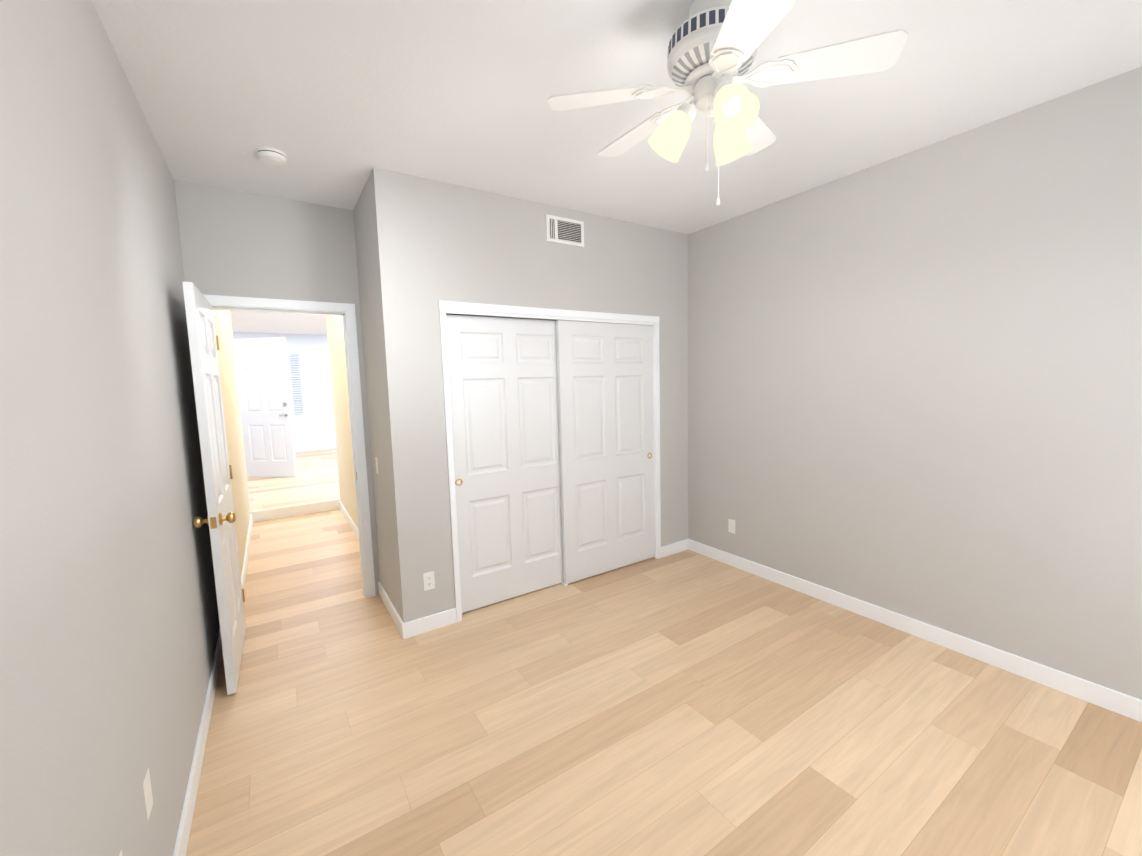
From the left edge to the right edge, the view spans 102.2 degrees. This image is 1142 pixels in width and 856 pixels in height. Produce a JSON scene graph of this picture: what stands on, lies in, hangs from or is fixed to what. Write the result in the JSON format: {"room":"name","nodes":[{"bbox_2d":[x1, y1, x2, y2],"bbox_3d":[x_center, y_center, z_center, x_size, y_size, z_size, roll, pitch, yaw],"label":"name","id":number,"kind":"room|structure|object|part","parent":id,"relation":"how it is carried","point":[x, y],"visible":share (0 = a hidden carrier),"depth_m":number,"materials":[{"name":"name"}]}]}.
{"room":"empty bedroom","nodes":[
{"label":"empty bedroom","id":0,"kind":"room"},
{"bbox_2d":[0,0,219,855],"bbox_3d":[-1.949,-0.001,2.208,0.115,2.827,7.475,-5,7,-33],"label":"wall","id":1,"kind":"structure","parent":0,"point":[109,624],"depth_m":1.14,"materials":[{"name":"paint"}]},
{"bbox_2d":[143,768,152,819],"bbox_3d":[-1.204,1.039,1.306,0.008,0.115,0.070,-5,7,-33],"label":"outlet","id":2,"kind":"object","parent":1,"relation":"attached to","point":[148,793],"visible":0.79,"depth_m":1.31,"materials":[{"name":"white plastic"}]},
{"bbox_2d":[173,630,222,855],"bbox_3d":[-1.074,1.450,1.183,0.014,0.100,4.376,-5,7,-33],"label":"baseboard","id":3,"kind":"structure","parent":1,"relation":"attached to","point":[182,837],"depth_m":1.88,"materials":[{"name":"white wood"}]},
{"bbox_2d":[174,181,250,574],"bbox_3d":[-3.097,-0.164,4.133,0.072,2.827,2.984,-5,7,-33],"label":"wall","id":4,"kind":"structure","parent":0,"point":[230,398],"depth_m":3.96,"materials":[{"name":"paint"}]},
{"bbox_2d":[241,514,252,588],"bbox_3d":[-3.058,1.185,4.345,0.014,0.100,2.837,-5,7,-33],"label":"baseboard","id":5,"kind":"structure","parent":4,"relation":"attached to","point":[244,570],"depth_m":4.25,"materials":[{"name":"white wood"}]},
{"bbox_2d":[250,499,339,521],"bbox_3d":[-3.437,1.035,5.793,0.972,0.127,0.014,-5,7,-33],"label":"trim","id":6,"kind":"structure","parent":4,"relation":"attached to","point":[277,513],"depth_m":5.77,"materials":[{"name":"white wood"}]},
{"bbox_2d":[233,332,335,447],"bbox_3d":[-6.567,-0.714,10.502,7.800,2.827,0.115,-5,7,-33],"label":"wall","id":7,"kind":"structure","parent":0,"point":[313,423],"depth_m":10.77,"materials":[{"name":"paint"}]},
{"bbox_2d":[287,352,305,416],"bbox_3d":[-6.300,-1.000,10.566,0.260,1.470,0.034,-5,7,-33],"label":"window shutter","id":8,"kind":"object","parent":7,"relation":"attached to","point":[296,383],"visible":0.98,"depth_m":10.56,"materials":[{"name":"white"}]},
{"bbox_2d":[295,444,335,451],"bbox_3d":[-6.498,0.522,10.573,7.800,0.100,0.014,-5,7,-33],"label":"baseboard","id":9,"kind":"structure","parent":7,"relation":"attached to","point":[312,448],"depth_m":10.87,"materials":[{"name":"white wood"}]},
{"bbox_2d":[247,449,339,511],"bbox_3d":[-5.022,0.881,8.343,7.800,0.245,6.000,-5,7,-33],"label":"floor","id":10,"kind":"structure","parent":0,"point":[315,479],"depth_m":7.01,"materials":[{"name":"brown wood"}]},
{"bbox_2d":[233,337,296,476],"bbox_3d":[-5.040,-0.320,7.573,0.890,2.280,0.085,-1,6,7],"label":"door","id":11,"kind":"structure","parent":10,"relation":"on","point":[265,401],"depth_m":7.58,"materials":[{"name":"white wood"}]},
{"bbox_2d":[326,315,357,527],"bbox_3d":[-2.237,-0.251,4.758,0.115,2.827,2.869,-5,7,-33],"label":"wall","id":12,"kind":"structure","parent":0,"point":[334,325],"depth_m":5.25,"materials":[{"name":"paint"}]},
{"bbox_2d":[339,501,358,539],"bbox_3d":[-2.256,1.110,4.864,0.014,0.100,2.837,-5,7,-33],"label":"baseboard","id":13,"kind":"structure","parent":12,"relation":"attached to","point":[349,520],"depth_m":5.29,"materials":[{"name":"white wood"}]},
{"bbox_2d":[188,183,555,594],"bbox_3d":[-0.839,-0.201,3.890,3.467,2.827,0.115,-5,7,-33],"label":"wall","id":14,"kind":"structure","parent":0,"point":[254,245],"depth_m":3.03,"materials":[{"name":"paint"}]},
{"bbox_2d":[203,294,375,597],"bbox_3d":[-1.936,0.226,3.207,0.913,2.174,0.147,-5,7,-33],"label":"door frame","id":15,"kind":"structure","parent":14,"relation":"attached to","point":[346,311],"depth_m":3.33,"materials":[{"name":"white wood"}]},
{"bbox_2d":[182,281,245,694],"bbox_3d":[-2.001,0.318,2.622,0.172,2.090,0.799,-5,7,-32],"label":"entry door","id":16,"kind":"structure","parent":15,"relation":"attached to","point":[217,467],"depth_m":2.39,"materials":[{"name":"painted wood"},{"name":"brass"}]},
{"bbox_2d":[353,175,398,613],"bbox_3d":[-1.285,-0.115,3.157,0.100,2.827,0.633,-5,7,-33],"label":"wall","id":17,"kind":"structure","parent":0,"point":[366,264],"depth_m":3.09,"materials":[{"name":"paint"}]},
{"bbox_2d":[375,457,377,473],"bbox_3d":[-1.367,0.264,3.255,0.010,0.118,0.075,-5,7,-33],"label":"switch plate","id":18,"kind":"object","parent":17,"relation":"attached to","point":[376,465],"visible":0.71,"depth_m":3.25,"materials":[{"name":"white plastic"}]},
{"bbox_2d":[378,582,402,635],"bbox_3d":[-1.263,1.250,3.213,0.014,0.100,0.753,-5,7,-33],"label":"baseboard return","id":19,"kind":"object","parent":17,"relation":"attached to","point":[393,612],"visible":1,"depth_m":3.16,"materials":[{"name":"white wood"}]},
{"bbox_2d":[370,167,687,622],"bbox_3d":[-0.049,-0.184,3.509,2.560,2.827,0.120,-5,7,-33],"label":"wall","id":20,"kind":"structure","parent":0,"point":[405,218],"depth_m":2.98,"materials":[{"name":"paint"}]},
{"bbox_2d":[423,571,434,590],"bbox_3d":[-0.913,0.984,2.964,0.070,0.115,0.008,-5,7,-33],"label":"outlet","id":21,"kind":"object","parent":20,"relation":"attached to","point":[429,580],"visible":1,"depth_m":2.96,"materials":[{"name":"white plastic"}]},
{"bbox_2d":[402,608,456,638],"bbox_3d":[-0.913,1.264,2.984,0.348,0.100,0.014,-5,7,-33],"label":"baseboard","id":22,"kind":"structure","parent":20,"relation":"attached to","point":[427,623],"depth_m":2.97,"materials":[{"name":"white wood"}]},
{"bbox_2d":[446,315,562,612],"bbox_3d":[-0.416,0.237,3.332,0.946,2.022,0.040,-5,7,-33],"label":"closet door","id":23,"kind":"structure","parent":20,"relation":"in","point":[504,401],"depth_m":3.28,"materials":[{"name":"white wood"}]},
{"bbox_2d":[439,301,660,621],"bbox_3d":[-0.046,0.177,3.533,1.868,2.105,0.135,-5,7,-33],"label":"trim","id":24,"kind":"structure","parent":20,"relation":"attached to","point":[461,308],"depth_m":3.19,"materials":[{"name":"white wood"}]},
{"bbox_2d":[545,214,583,246],"bbox_3d":[-0.041,-1.424,3.333,0.320,0.180,0.012,-5,7,-33],"label":"air vent","id":25,"kind":"object","parent":20,"relation":"in","point":[562,230],"visible":1,"depth_m":3.33,"materials":[{"name":"white plastic"}]},
{"bbox_2d":[556,320,654,583],"bbox_3d":[0.320,0.174,3.753,0.945,2.022,0.040,-5,7,-33],"label":"closet door","id":26,"kind":"structure","parent":20,"relation":"in","point":[605,405],"depth_m":3.71,"materials":[{"name":"white wood"}]},
{"bbox_2d":[661,539,687,557],"bbox_3d":[0.940,1.092,4.183,0.344,0.100,0.014,-5,7,-33],"label":"baseboard","id":27,"kind":"structure","parent":20,"relation":"attached to","point":[674,548],"depth_m":4.17,"materials":[{"name":"white wood"}]},
{"bbox_2d":[92,0,1141,334],"bbox_3d":[-3.007,-1.721,4.856,7.800,0.120,13.660,-5,7,-33],"label":"ceiling","id":28,"kind":"structure","parent":0,"point":[336,102],"depth_m":1.98,"materials":[{"name":"paint"}]},
{"bbox_2d":[242,147,286,165],"bbox_3d":[-1.613,-1.432,2.426,0.199,0.041,0.136,-5,7,-33],"label":"smoke detector","id":29,"kind":"object","parent":28,"relation":"attached to","point":[271,156],"visible":1,"depth_m":2.41,"materials":[{"name":"white plastic"}]},
{"bbox_2d":[548,0,907,205],"bbox_3d":[0.492,-1.105,1.647,1.007,0.649,1.031,-5,7,-33],"label":"fan","id":30,"kind":"object","parent":28,"relation":"hanging from","point":[713,45],"visible":1,"depth_m":1.50,"materials":[{"name":"white wood"}]},
{"bbox_3d":[0.510,-1.032,1.594,0.380,0.160,0.392,-5,7,-33],"label":"lamp shade","id":31,"kind":"part","parent":30,"relation":"part of","materials":[{"name":"white glass"}]},
{"bbox_2d":[186,509,1141,855],"bbox_3d":[-0.332,1.330,3.267,4.131,0.120,7.660,-5,7,-33],"label":"floor","id":32,"kind":"structure","parent":0,"point":[686,703],"depth_m":2.07,"materials":[{"name":"brown wood"}]},
{"bbox_2d":[688,66,1141,699],"bbox_3d":[1.887,-0.183,2.986,0.115,2.827,4.606,-5,7,-33],"label":"wall","id":33,"kind":"structure","parent":0,"point":[914,384],"depth_m":2.54,"materials":[{"name":"paint"}]},
{"bbox_2d":[728,519,734,533],"bbox_3d":[1.351,0.822,3.859,0.008,0.115,0.070,-5,7,-33],"label":"outlet","id":34,"kind":"object","parent":33,"relation":"attached to","point":[731,525],"visible":1,"depth_m":3.86,"materials":[{"name":"white plastic"}]},
{"bbox_2d":[688,539,1141,721],"bbox_3d":[2.076,1.204,2.774,0.014,0.100,3.623,-5,7,-33],"label":"baseboard","id":35,"kind":"structure","parent":33,"relation":"attached to","point":[1123,704],"depth_m":2.61,"materials":[{"name":"white wood"}]}
]}

